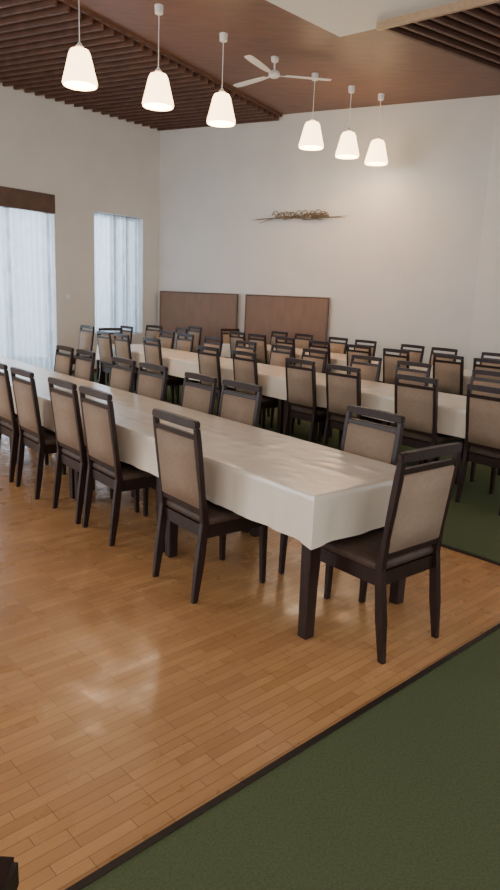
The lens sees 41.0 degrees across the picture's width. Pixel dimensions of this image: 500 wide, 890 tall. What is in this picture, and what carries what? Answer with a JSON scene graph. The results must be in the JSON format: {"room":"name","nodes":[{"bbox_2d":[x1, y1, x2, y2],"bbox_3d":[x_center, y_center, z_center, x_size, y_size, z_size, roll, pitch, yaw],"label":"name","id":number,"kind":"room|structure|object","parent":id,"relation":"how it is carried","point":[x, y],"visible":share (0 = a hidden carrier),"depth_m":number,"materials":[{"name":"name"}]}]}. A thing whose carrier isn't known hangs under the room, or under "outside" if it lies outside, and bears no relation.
{"room":"banquet hall","nodes":[
{"label":"banquet hall","id":0,"kind":"room"},
{"bbox_2d":[0,207,54,370],"bbox_3d":[-4.512,-2.650,11.707,0.087,2.925,2.520,13,16,39],"label":"curtain","id":1,"kind":"object","parent":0,"point":[26,237],"visible":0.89,"depth_m":12.19,"materials":[{"name":"white fabric"}]},
{"bbox_2d":[0,82,159,369],"bbox_3d":[-4.993,-3.594,11.213,0.300,5.060,9.000,13,16,38],"label":"wall","id":2,"kind":"structure","parent":0,"point":[91,162],"depth_m":12.92,"materials":[{"name":"paint"}]},
{"bbox_2d":[0,186,54,213],"bbox_3d":[-4.471,-4.242,11.323,0.140,0.330,2.640,13,16,38],"label":"valance","id":3,"kind":"object","parent":2,"relation":"attached to","point":[13,198],"visible":1,"depth_m":11.84,"materials":[{"name":"brown wood"}]},
{"bbox_2d":[94,213,139,332],"bbox_3d":[-2.757,-3.518,13.865,0.093,2.340,1.215,13,16,39],"label":"curtain","id":4,"kind":"object","parent":2,"relation":"hanging from","point":[116,238],"visible":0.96,"depth_m":13.85,"materials":[{"name":"white fabric"}]},
{"bbox_2d":[0,0,278,130],"bbox_3d":[-4.059,-5.686,9.381,4.490,0.109,10.537,10,14,29],"label":"ceiling panel","id":5,"kind":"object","parent":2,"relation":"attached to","point":[37,37],"depth_m":10.33,"materials":[{"name":"brown wood"}]},
{"bbox_2d":[57,0,269,111],"bbox_3d":[-4.041,-5.742,9.395,4.487,0.005,10.553,10,14,29],"label":"trim","id":6,"kind":"structure","parent":2,"relation":"attached to","point":[58,1],"depth_m":8.89,"materials":[{"name":"brown wood"}]},
{"bbox_2d":[0,433,499,889],"bbox_3d":[-0.002,0.050,7.692,22.000,0.120,18.000,2,12,0],"label":"floor","id":7,"kind":"structure","parent":0,"point":[128,705],"depth_m":3.09,"materials":[{"name":"brown wood"}]},
{"bbox_2d":[0,363,65,481],"bbox_3d":[-1.994,-0.241,5.995,0.540,1.018,0.454,-7,16,-38],"label":"dining chair","id":8,"kind":"object","parent":7,"relation":"on","point":[9,426],"visible":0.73,"depth_m":5.75,"materials":[{"name":"black wood"}]},
{"bbox_2d":[15,414,74,498],"bbox_3d":[-1.530,-0.099,6.047,0.800,0.755,1.366,-8,16,-38],"label":"dining table","id":9,"kind":"object","parent":7,"relation":"on","point":[71,471],"visible":0.06,"depth_m":5.38,"materials":[{"name":"brown wood"}]},
{"bbox_2d":[0,356,395,549],"bbox_3d":[-1.518,-0.350,5.991,0.876,0.263,6.920,-8,16,-38],"label":"tablecloth","id":10,"kind":"object","parent":9,"relation":"on","point":[316,495],"visible":0.56,"depth_m":3.67,"materials":[{"name":"beige fabric"}]},
{"bbox_2d":[10,367,94,499],"bbox_3d":[-1.633,-0.129,5.556,0.540,1.018,0.454,-8,16,-38],"label":"dining chair","id":11,"kind":"object","parent":7,"relation":"on","point":[32,435],"visible":0.78,"depth_m":5.34,"materials":[{"name":"beige fabric"}]},
{"bbox_2d":[54,345,73,375],"bbox_3d":[-2.314,-0.597,7.539,0.540,1.018,0.454,-7,16,-37],"label":"dining chair","id":12,"kind":"object","parent":7,"relation":"on","point":[63,364],"visible":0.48,"depth_m":7.56,"materials":[{"name":"beige fabric"}]},
{"bbox_2d":[74,349,95,381],"bbox_3d":[-1.985,-0.496,7.149,0.541,1.018,0.454,-7,15,-36],"label":"dining chair","id":13,"kind":"object","parent":7,"relation":"on","point":[84,367],"visible":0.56,"depth_m":7.16,"materials":[{"name":"beige fabric"}]},
{"bbox_2d":[48,377,138,523],"bbox_3d":[-1.169,0.006,5.035,0.541,1.018,0.454,-7,16,-38],"label":"dining chair","id":14,"kind":"object","parent":7,"relation":"on","point":[71,448],"visible":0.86,"depth_m":4.83,"materials":[{"name":"beige fabric"}]},
{"bbox_2d":[79,386,155,545],"bbox_3d":[-0.840,0.106,4.644,0.540,1.018,0.454,-7,16,-37],"label":"dining chair","id":15,"kind":"object","parent":7,"relation":"on","point":[105,466],"visible":0.86,"depth_m":4.46,"materials":[{"name":"beige fabric"}]},
{"bbox_2d":[109,357,135,392],"bbox_3d":[-1.445,-0.319,6.452,0.540,1.018,0.454,-7,16,-37],"label":"dining chair","id":16,"kind":"object","parent":7,"relation":"on","point":[121,377],"visible":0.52,"depth_m":6.48,"materials":[{"name":"beige fabric"}]},
{"bbox_2d":[136,362,167,401],"bbox_3d":[-1.088,-0.209,6.021,0.540,1.018,0.454,-8,16,-40],"label":"dining chair","id":17,"kind":"object","parent":7,"relation":"on","point":[151,385],"visible":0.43,"depth_m":6.06,"materials":[{"name":"beige fabric"}]},
{"bbox_2d":[74,470,249,551],"bbox_3d":[-0.678,0.167,5.008,0.800,0.755,1.366,-8,16,-38],"label":"dining table","id":18,"kind":"object","parent":7,"relation":"on","point":[76,473],"visible":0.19,"depth_m":4.36,"materials":[{"name":"brown wood"}]},
{"bbox_2d":[131,372,217,509],"bbox_3d":[-0.620,-0.053,5.403,0.540,1.018,0.454,-7,16,-37],"label":"dining chair","id":19,"kind":"object","parent":7,"relation":"on","point":[195,396],"visible":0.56,"depth_m":5.43,"materials":[{"name":"beige fabric"}]},
{"bbox_2d":[152,408,267,603],"bbox_3d":[-0.228,0.304,3.866,0.541,1.018,0.454,-7,16,-37],"label":"dining chair","id":20,"kind":"object","parent":7,"relation":"on","point":[179,452],"visible":0.85,"depth_m":3.69,"materials":[{"name":"beige fabric"}]},
{"bbox_2d":[218,379,262,426],"bbox_3d":[-0.271,0.050,5.005,0.540,1.018,0.454,-8,16,-39],"label":"dining chair","id":21,"kind":"object","parent":7,"relation":"on","point":[240,407],"visible":0.36,"depth_m":5.04,"materials":[{"name":"beige fabric"}]},
{"bbox_2d":[165,520,405,639],"bbox_3d":[0.174,0.433,3.968,0.800,0.755,1.366,-8,16,-38],"label":"dining table","id":22,"kind":"object","parent":7,"relation":"on","point":[310,559],"visible":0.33,"depth_m":3.30,"materials":[{"name":"brown wood"}]},
{"bbox_2d":[72,372,499,561],"bbox_3d":[0.475,-0.967,12.075,9.000,0.008,13.999,-9,17,-42],"label":"carpet","id":23,"kind":"object","parent":7,"relation":"on","point":[472,524],"depth_m":5.64,"materials":[{"name":"green carpet"}]},
{"bbox_2d":[73,325,94,381],"bbox_3d":[-3.126,-1.621,11.970,0.540,1.018,0.454,-10,17,-43],"label":"dining chair","id":24,"kind":"object","parent":23,"relation":"on","point":[86,337],"visible":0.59,"depth_m":12.02,"materials":[{"name":"beige fabric"}]},
{"bbox_2d":[98,328,122,370],"bbox_3d":[-2.291,-1.493,11.551,0.454,1.018,0.541,-8,16,-38],"label":"dining chair","id":25,"kind":"object","parent":23,"relation":"on","point":[99,329],"visible":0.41,"depth_m":11.65,"materials":[{"name":"black wood"}]},
{"bbox_2d":[97,325,132,382],"bbox_3d":[-2.521,-1.703,12.457,0.540,1.018,0.454,-8,16,-38],"label":"dining chair","id":26,"kind":"object","parent":23,"relation":"on","point":[127,332],"visible":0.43,"depth_m":12.45,"materials":[{"name":"black wood"}]},
{"bbox_2d":[96,331,136,384],"bbox_3d":[-2.137,-1.324,10.820,0.540,1.018,0.454,-7,16,-37],"label":"dining chair","id":27,"kind":"object","parent":23,"relation":"on","point":[104,343],"visible":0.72,"depth_m":10.66,"materials":[{"name":"beige fabric"}]},
{"bbox_2d":[113,333,142,378],"bbox_3d":[-1.770,-1.207,10.359,0.540,1.018,0.454,-8,16,-38],"label":"dining chair","id":28,"kind":"object","parent":23,"relation":"on","point":[122,347],"visible":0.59,"depth_m":10.13,"materials":[{"name":"beige fabric"}]},
{"bbox_2d":[102,369,182,388],"bbox_3d":[-1.752,-1.195,10.915,0.800,0.755,1.556,-8,16,-38],"label":"dining table","id":29,"kind":"object","parent":23,"relation":"on","point":[103,375],"visible":0.07,"depth_m":11.26,"materials":[{"name":"brown wood"}]},
{"bbox_2d":[145,325,161,343],"bbox_3d":[-2.067,-1.825,13.094,0.454,1.018,0.540,13,16,38],"label":"dining chair","id":30,"kind":"object","parent":23,"relation":"on","point":[151,333],"visible":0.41,"depth_m":13.19,"materials":[{"name":"beige fabric"}]},
{"bbox_2d":[134,331,174,390],"bbox_3d":[-1.618,-1.404,11.277,0.540,1.018,0.454,-8,16,-38],"label":"dining chair","id":31,"kind":"object","parent":23,"relation":"on","point":[166,341],"visible":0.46,"depth_m":11.31,"materials":[{"name":"beige fabric"}]},
{"bbox_2d":[143,337,188,403],"bbox_3d":[-1.218,-1.042,9.720,0.540,1.018,0.454,-7,16,-38],"label":"dining chair","id":32,"kind":"object","parent":23,"relation":"on","point":[152,352],"visible":0.63,"depth_m":9.54,"materials":[{"name":"beige fabric"}]},
{"bbox_2d":[165,333,193,399],"bbox_3d":[-1.255,-1.275,10.765,0.540,1.018,0.454,-8,16,-39],"label":"dining chair","id":33,"kind":"object","parent":23,"relation":"on","point":[182,344],"visible":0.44,"depth_m":10.80,"materials":[{"name":"beige fabric"}]},
{"bbox_2d":[173,327,187,349],"bbox_3d":[-1.520,-1.683,12.554,0.540,1.018,0.454,-6,15,-32],"label":"dining chair","id":34,"kind":"object","parent":23,"relation":"on","point":[176,328],"visible":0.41,"depth_m":12.66,"materials":[{"name":"brown wood"}]},
{"bbox_2d":[187,326,201,352],"bbox_3d":[-1.314,-1.847,13.336,0.540,1.018,0.454,-8,16,-38],"label":"dining chair","id":35,"kind":"object","parent":23,"relation":"on","point":[197,334],"visible":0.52,"depth_m":13.33,"materials":[{"name":"beige fabric"}]},
{"bbox_2d":[176,336,222,402],"bbox_3d":[-0.777,-1.128,10.192,0.540,1.018,0.454,-8,16,-38],"label":"dining chair","id":36,"kind":"object","parent":23,"relation":"on","point":[210,344],"visible":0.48,"depth_m":10.24,"materials":[{"name":"beige fabric"}]},
{"bbox_2d":[197,345,234,415],"bbox_3d":[-0.346,-0.757,8.598,0.540,1.018,0.454,-7,16,-37],"label":"dining chair","id":37,"kind":"object","parent":23,"relation":"on","point":[209,363],"visible":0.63,"depth_m":8.35,"materials":[{"name":"beige fabric"}]},
{"bbox_2d":[220,329,239,357],"bbox_3d":[-0.256,-1.736,13.037,0.454,1.018,0.540,-8,16,-38],"label":"dining chair","id":38,"kind":"object","parent":23,"relation":"on","point":[225,336],"visible":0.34,"depth_m":13.06,"materials":[{"name":"beige fabric"}]},
{"bbox_2d":[229,331,245,358],"bbox_3d":[-0.057,-1.569,12.317,0.540,1.018,0.454,-7,16,-37],"label":"dining chair","id":39,"kind":"object","parent":23,"relation":"on","point":[233,339],"visible":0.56,"depth_m":12.13,"materials":[{"name":"beige fabric"}]},
{"bbox_2d":[159,291,329,351],"bbox_3d":[-0.247,-2.262,13.871,3.906,1.700,0.061,9,14,26],"label":"partition","id":40,"kind":"object","parent":23,"relation":"on","point":[264,314],"depth_m":13.66,"materials":[{"name":"brown wood"}]},
{"bbox_2d":[235,340,256,358],"bbox_3d":[-0.267,-0.975,9.595,0.540,1.018,0.454,-8,16,-39],"label":"dining chair","id":41,"kind":"object","parent":23,"relation":"on","point":[241,348],"visible":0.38,"depth_m":9.63,"materials":[{"name":"black wood"}]},
{"bbox_2d":[232,350,277,428],"bbox_3d":[0.112,-0.625,8.084,0.540,1.018,0.454,-7,15,-36],"label":"dining chair","id":42,"kind":"object","parent":23,"relation":"on","point":[244,369],"visible":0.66,"depth_m":7.90,"materials":[{"name":"beige fabric"}]},
{"bbox_2d":[248,333,268,363],"bbox_3d":[0.290,-1.457,11.877,0.540,1.018,0.454,-8,16,-40],"label":"dining chair","id":43,"kind":"object","parent":23,"relation":"on","point":[261,348],"visible":0.48,"depth_m":11.60,"materials":[{"name":"beige fabric"}]},
{"bbox_2d":[258,344,293,424],"bbox_3d":[0.220,-0.835,9.054,0.540,1.018,0.454,-7,16,-36],"label":"dining chair","id":44,"kind":"object","parent":23,"relation":"on","point":[277,358],"visible":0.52,"depth_m":9.11,"materials":[{"name":"beige fabric"}]},
{"bbox_2d":[270,331,287,344],"bbox_3d":[0.352,-1.650,12.762,0.540,1.018,0.454,-7,16,-38],"label":"dining chair","id":45,"kind":"object","parent":23,"relation":"on","point":[272,340],"visible":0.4,"depth_m":12.86,"materials":[{"name":"black wood"}]},
{"bbox_2d":[275,336,295,365],"bbox_3d":[0.747,-1.302,11.264,0.541,1.018,0.454,-8,16,-39],"label":"dining chair","id":46,"kind":"object","parent":23,"relation":"on","point":[277,342],"visible":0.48,"depth_m":10.98,"materials":[{"name":"black wood"}]},
{"bbox_2d":[270,348,327,433],"bbox_3d":[0.618,-0.705,8.544,0.540,1.018,0.454,-7,16,-37],"label":"dining chair","id":47,"kind":"object","parent":23,"relation":"on","point":[320,362],"visible":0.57,"depth_m":8.55,"materials":[{"name":"beige fabric"}]},
{"bbox_2d":[277,399,325,435],"bbox_3d":[0.187,-0.589,8.548,0.800,0.755,1.556,-8,16,-38],"label":"dining table","id":48,"kind":"object","parent":23,"relation":"on","point":[280,401],"visible":0.09,"depth_m":7.78,"materials":[{"name":"brown wood"}]},
{"bbox_2d":[294,333,312,348],"bbox_3d":[0.783,-1.522,12.266,0.540,1.018,0.454,-8,16,-39],"label":"dining chair","id":49,"kind":"object","parent":23,"relation":"on","point":[301,343],"visible":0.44,"depth_m":12.32,"materials":[{"name":"beige fabric"}]},
{"bbox_2d":[283,358,342,449],"bbox_3d":[0.707,-0.441,7.367,0.540,1.018,0.454,-7,16,-37],"label":"dining chair","id":50,"kind":"object","parent":23,"relation":"on","point":[300,381],"visible":0.87,"depth_m":7.18,"materials":[{"name":"beige fabric"}]},
{"bbox_2d":[309,340,330,373],"bbox_3d":[1.251,-1.153,10.688,0.540,1.018,0.454,-8,16,-39],"label":"dining chair","id":51,"kind":"object","parent":23,"relation":"on","point":[310,341],"visible":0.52,"depth_m":10.40,"materials":[{"name":"brown wood"}]},
{"bbox_2d":[327,337,347,353],"bbox_3d":[1.318,-1.350,11.588,0.540,1.018,0.454,-7,16,-37],"label":"dining chair","id":52,"kind":"object","parent":23,"relation":"on","point":[335,347],"visible":0.38,"depth_m":11.61,"materials":[{"name":"beige fabric"}]},
{"bbox_2d":[318,355,381,440],"bbox_3d":[1.168,-0.529,7.854,0.540,1.018,0.454,-8,16,-40],"label":"dining chair","id":53,"kind":"object","parent":23,"relation":"on","point":[369,371],"visible":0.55,"depth_m":7.89,"materials":[{"name":"beige fabric"}]},
{"bbox_2d":[322,364,381,445],"bbox_3d":[1.090,-0.312,6.856,0.541,1.018,0.454,-8,16,-38],"label":"dining chair","id":54,"kind":"object","parent":23,"relation":"on","point":[342,390],"visible":0.77,"depth_m":6.70,"materials":[{"name":"beige fabric"}]},
{"bbox_2d":[283,400,427,462],"bbox_3d":[1.157,-0.286,7.364,0.800,0.755,1.556,-8,16,-38],"label":"dining table","id":55,"kind":"object","parent":23,"relation":"on","point":[386,423],"visible":0.19,"depth_m":7.69,"materials":[{"name":"brown wood"}]},
{"bbox_2d":[347,344,382,382],"bbox_3d":[1.766,-1.000,10.094,0.540,1.018,0.454,-8,16,-40],"label":"dining chair","id":56,"kind":"object","parent":23,"relation":"on","point":[350,352],"visible":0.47,"depth_m":9.86,"materials":[{"name":"black wood"}]},
{"bbox_2d":[354,339,376,356],"bbox_3d":[1.718,-1.223,11.092,0.541,1.018,0.454,-8,16,-39],"label":"dining chair","id":57,"kind":"object","parent":23,"relation":"on","point":[373,348],"visible":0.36,"depth_m":11.08,"materials":[{"name":"black wood"}]},
{"bbox_2d":[383,348,409,383],"bbox_3d":[2.201,-0.859,9.538,0.540,1.018,0.454,-7,16,-38],"label":"dining chair","id":58,"kind":"object","parent":23,"relation":"on","point":[389,360],"visible":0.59,"depth_m":9.38,"materials":[{"name":"beige fabric"}]},
{"bbox_2d":[399,344,424,362],"bbox_3d":[2.314,-1.039,10.375,0.541,1.018,0.454,-7,16,-36],"label":"dining chair","id":59,"kind":"object","parent":23,"relation":"on","point":[415,355],"visible":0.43,"depth_m":10.36,"materials":[{"name":"beige fabric"}]},
{"bbox_2d":[393,360,431,386],"bbox_3d":[1.590,-0.392,7.312,0.540,1.018,0.454,-8,16,-38],"label":"dining chair","id":60,"kind":"object","parent":23,"relation":"on","point":[399,370],"visible":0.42,"depth_m":7.35,"materials":[{"name":"beige fabric"}]},
{"bbox_2d":[394,374,462,483],"bbox_3d":[1.643,-0.141,6.193,0.540,1.018,0.454,-8,16,-39],"label":"dining chair","id":61,"kind":"object","parent":23,"relation":"on","point":[418,404],"visible":0.8,"depth_m":6.00,"materials":[{"name":"beige fabric"}]},
{"bbox_2d":[429,347,457,364],"bbox_3d":[2.680,-0.922,9.915,0.541,1.018,0.454,-7,16,-38],"label":"dining chair","id":62,"kind":"object","parent":23,"relation":"on","point":[432,348],"visible":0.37,"depth_m":9.98,"materials":[{"name":"beige fabric"}]},
{"bbox_2d":[432,353,466,395],"bbox_3d":[2.735,-0.695,8.898,0.540,1.018,0.454,-8,16,-38],"label":"dining chair","id":63,"kind":"object","parent":23,"relation":"on","point":[449,374],"visible":0.59,"depth_m":8.67,"materials":[{"name":"beige fabric"}]},
{"bbox_2d":[435,369,499,481],"bbox_3d":[2.207,-0.211,6.612,0.541,1.018,0.454,-8,16,-39],"label":"dining chair","id":64,"kind":"object","parent":23,"relation":"on","point":[474,380],"visible":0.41,"depth_m":6.69,"materials":[{"name":"black wood"}]},
{"bbox_2d":[441,544,499,565],"bbox_3d":[-2.831,-0.441,9.064,0.025,0.011,13.980,-9,17,-42],"label":"trim","id":65,"kind":"structure","parent":23,"relation":"attached to","point":[442,545],"depth_m":4.53,"materials":[{"name":"wood"}]},
{"bbox_2d":[455,384,499,515],"bbox_3d":[2.114,0.009,5.603,0.540,1.018,0.454,-7,16,-36],"label":"dining chair","id":66,"kind":"object","parent":23,"relation":"on","point":[482,430],"visible":1,"depth_m":5.50,"materials":[{"name":"beige fabric"}]},
{"bbox_2d":[473,358,499,379],"bbox_3d":[3.117,-0.579,8.449,0.541,1.018,0.454,-7,16,-37],"label":"dining chair","id":67,"kind":"object","parent":23,"relation":"on","point":[475,365],"visible":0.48,"depth_m":8.23,"materials":[{"name":"beige fabric"}]},
{"bbox_2d":[480,352,499,366],"bbox_3d":[3.226,-0.759,9.283,0.540,1.018,0.454,-8,16,-39],"label":"dining chair","id":68,"kind":"object","parent":23,"relation":"on","point":[483,353],"visible":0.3,"depth_m":9.39,"materials":[{"name":"beige fabric"}]},
{"bbox_3d":[-0.782,-0.892,9.731,0.800,0.755,1.556,-8,16,-38],"label":"dining table","id":69,"kind":"object","parent":23,"relation":"on","visible":0},
{"bbox_2d":[96,344,465,438],"bbox_3d":[0.198,-0.844,8.491,0.872,0.270,7.865,-8,16,-38],"label":"tablecloth","id":70,"kind":"object","parent":69,"relation":"on","point":[451,416],"visible":0.41,"depth_m":7.59,"materials":[{"name":"beige fabric"}]},
{"bbox_3d":[2.222,-0.833,10.034,0.800,0.755,1.556,-8,16,-38],"label":"dining table","id":71,"kind":"object","parent":23,"relation":"on","visible":0},
{"bbox_2d":[221,343,471,394],"bbox_3d":[1.749,-1.237,10.568,0.874,0.260,6.307,-8,16,-38],"label":"tablecloth","id":72,"kind":"object","parent":71,"relation":"on","point":[336,358],"visible":0.14,"depth_m":10.41,"materials":[{"name":"beige fabric"}]},
{"bbox_2d":[81,629,499,889],"bbox_3d":[2.658,1.630,0.759,15.000,0.008,6.000,-9,17,-42],"label":"carpet","id":73,"kind":"object","parent":7,"relation":"on","point":[405,794],"visible":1,"depth_m":2.19,"materials":[{"name":"green carpet"}]},
{"bbox_2d":[0,856,18,889],"bbox_3d":[-0.549,0.995,0.650,0.540,1.018,0.454,2,12,0],"label":"dining chair","id":74,"kind":"object","parent":73,"relation":"on","point":[9,872],"visible":1,"depth_m":0.74,"materials":[{"name":"black wood"}]},
{"bbox_2d":[65,623,499,889],"bbox_3d":[-1.468,1.405,0.985,9.308,0.011,0.026,-9,17,-42],"label":"trim","id":75,"kind":"structure","parent":73,"relation":"attached to","point":[139,848],"depth_m":2.34,"materials":[{"name":"wood"}]},
{"bbox_2d":[278,405,404,598],"bbox_3d":[0.534,0.309,3.989,0.540,1.018,0.454,-7,16,-36],"label":"dining chair","id":76,"kind":"object","parent":7,"relation":"on","point":[379,442],"visible":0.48,"depth_m":4.02,"materials":[{"name":"beige fabric"}]},
{"bbox_2d":[318,442,461,664],"bbox_3d":[0.650,0.457,3.342,0.454,1.018,0.540,-8,16,-39],"label":"dining chair","id":77,"kind":"object","parent":7,"relation":"on","point":[409,543],"visible":0.87,"depth_m":3.15,"materials":[{"name":"beige fabric"}]},
{"bbox_2d":[70,0,499,114],"bbox_3d":[-0.045,-4.897,5.975,18.500,0.150,16.781,2,12,0],"label":"ceiling","id":78,"kind":"structure","parent":0,"point":[374,61],"depth_m":9.59,"materials":[{"name":"brown wood"}]},
{"bbox_2d":[62,0,97,90],"bbox_3d":[-1.912,-4.646,7.492,0.396,1.146,0.396,2,12,0],"label":"pendant lamp","id":79,"kind":"object","parent":78,"relation":"hanging from","point":[79,73],"visible":1,"depth_m":7.46,"materials":[{"name":"white"}]},
{"bbox_2d":[142,4,173,110],"bbox_3d":[-1.129,-4.786,8.252,0.396,1.137,0.396,2,12,0],"label":"pendant lamp","id":80,"kind":"object","parent":78,"relation":"hanging from","point":[157,95],"visible":1,"depth_m":8.21,"materials":[{"name":"white"}]},
{"bbox_2d":[207,32,234,126],"bbox_3d":[-0.374,-4.940,9.041,0.396,1.116,0.396,2,12,0],"label":"pendant lamp","id":81,"kind":"object","parent":78,"relation":"hanging from","point":[221,114],"visible":1,"depth_m":8.99,"materials":[{"name":"white"}]},
{"bbox_2d":[233,55,331,86],"bbox_3d":[0.470,-5.472,9.671,1.467,0.283,1.415,2,12,0],"label":"ceiling fan","id":82,"kind":"object","parent":78,"relation":"hanging from","point":[274,74],"visible":1,"depth_m":9.73,"materials":[{"name":"white paint"}]},
{"bbox_2d":[299,72,323,150],"bbox_3d":[0.986,-5.219,10.462,0.396,1.073,0.396,2,12,0],"label":"pendant lamp","id":83,"kind":"object","parent":78,"relation":"hanging from","point":[311,137],"visible":1,"depth_m":10.41,"materials":[{"name":"white"}]},
{"bbox_2d":[335,85,358,158],"bbox_3d":[1.634,-5.310,10.999,0.396,1.076,0.396,2,12,0],"label":"pendant lamp","id":84,"kind":"object","parent":78,"relation":"hanging from","point":[347,148],"visible":1,"depth_m":10.95,"materials":[{"name":"white"}]},
{"bbox_2d":[266,0,461,36],"bbox_3d":[1.564,-4.865,6.552,4.157,0.029,3.129,12,16,37],"label":"ceiling panel","id":85,"kind":"object","parent":78,"relation":"attached to","point":[341,18],"depth_m":7.98,"materials":[{"name":"white paint"}]},
{"bbox_2d":[364,93,387,165],"bbox_3d":[2.181,-5.351,11.343,0.396,1.100,0.396,2,12,0],"label":"pendant lamp","id":86,"kind":"object","parent":78,"relation":"hanging from","point":[376,154],"visible":1,"depth_m":11.29,"materials":[{"name":"white glass"}]},
{"bbox_2d":[376,0,499,30],"bbox_3d":[2.854,-4.924,7.273,3.314,0.119,0.048,12,16,38],"label":"trim","id":87,"kind":"structure","parent":78,"relation":"attached to","point":[463,5],"depth_m":7.83,"materials":[{"name":"brown wood"}]},
{"bbox_2d":[385,2,499,71],"bbox_3d":[3.993,-5.083,8.158,3.844,0.099,2.790,12,16,38],"label":"ceiling panel","id":88,"kind":"object","parent":78,"relation":"attached to","point":[473,35],"depth_m":8.43,"materials":[{"name":"brown wood"}]},
{"bbox_2d":[158,95,496,368],"bbox_3d":[0.930,-3.794,13.237,6.995,5.060,0.300,9,14,26],"label":"wall","id":89,"kind":"structure","parent":0,"point":[400,267],"depth_m":12.57,"materials":[{"name":"paint"}]},
{"bbox_2d":[59,0,281,116],"bbox_3d":[-2.022,-5.420,8.403,0.050,0.039,10.279,10,14,29],"label":"trim","id":90,"kind":"structure","parent":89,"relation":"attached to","point":[68,2],"depth_m":9.60,"materials":[{"name":"brown wood"}]},
{"bbox_2d":[257,209,344,222],"bbox_3d":[0.952,-4.396,12.868,2.032,0.248,0.114,9,14,26],"label":"wall sculpture","id":91,"kind":"object","parent":89,"relation":"attached to","point":[313,215],"visible":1,"depth_m":12.79,"materials":[{"name":"brown metal"}]},
{"bbox_2d":[467,95,499,369],"bbox_3d":[6.637,-2.664,9.215,7.227,5.060,0.300,14,17,43],"label":"wall","id":92,"kind":"structure","parent":0,"point":[485,329],"depth_m":11.48,"materials":[{"name":"paint"}]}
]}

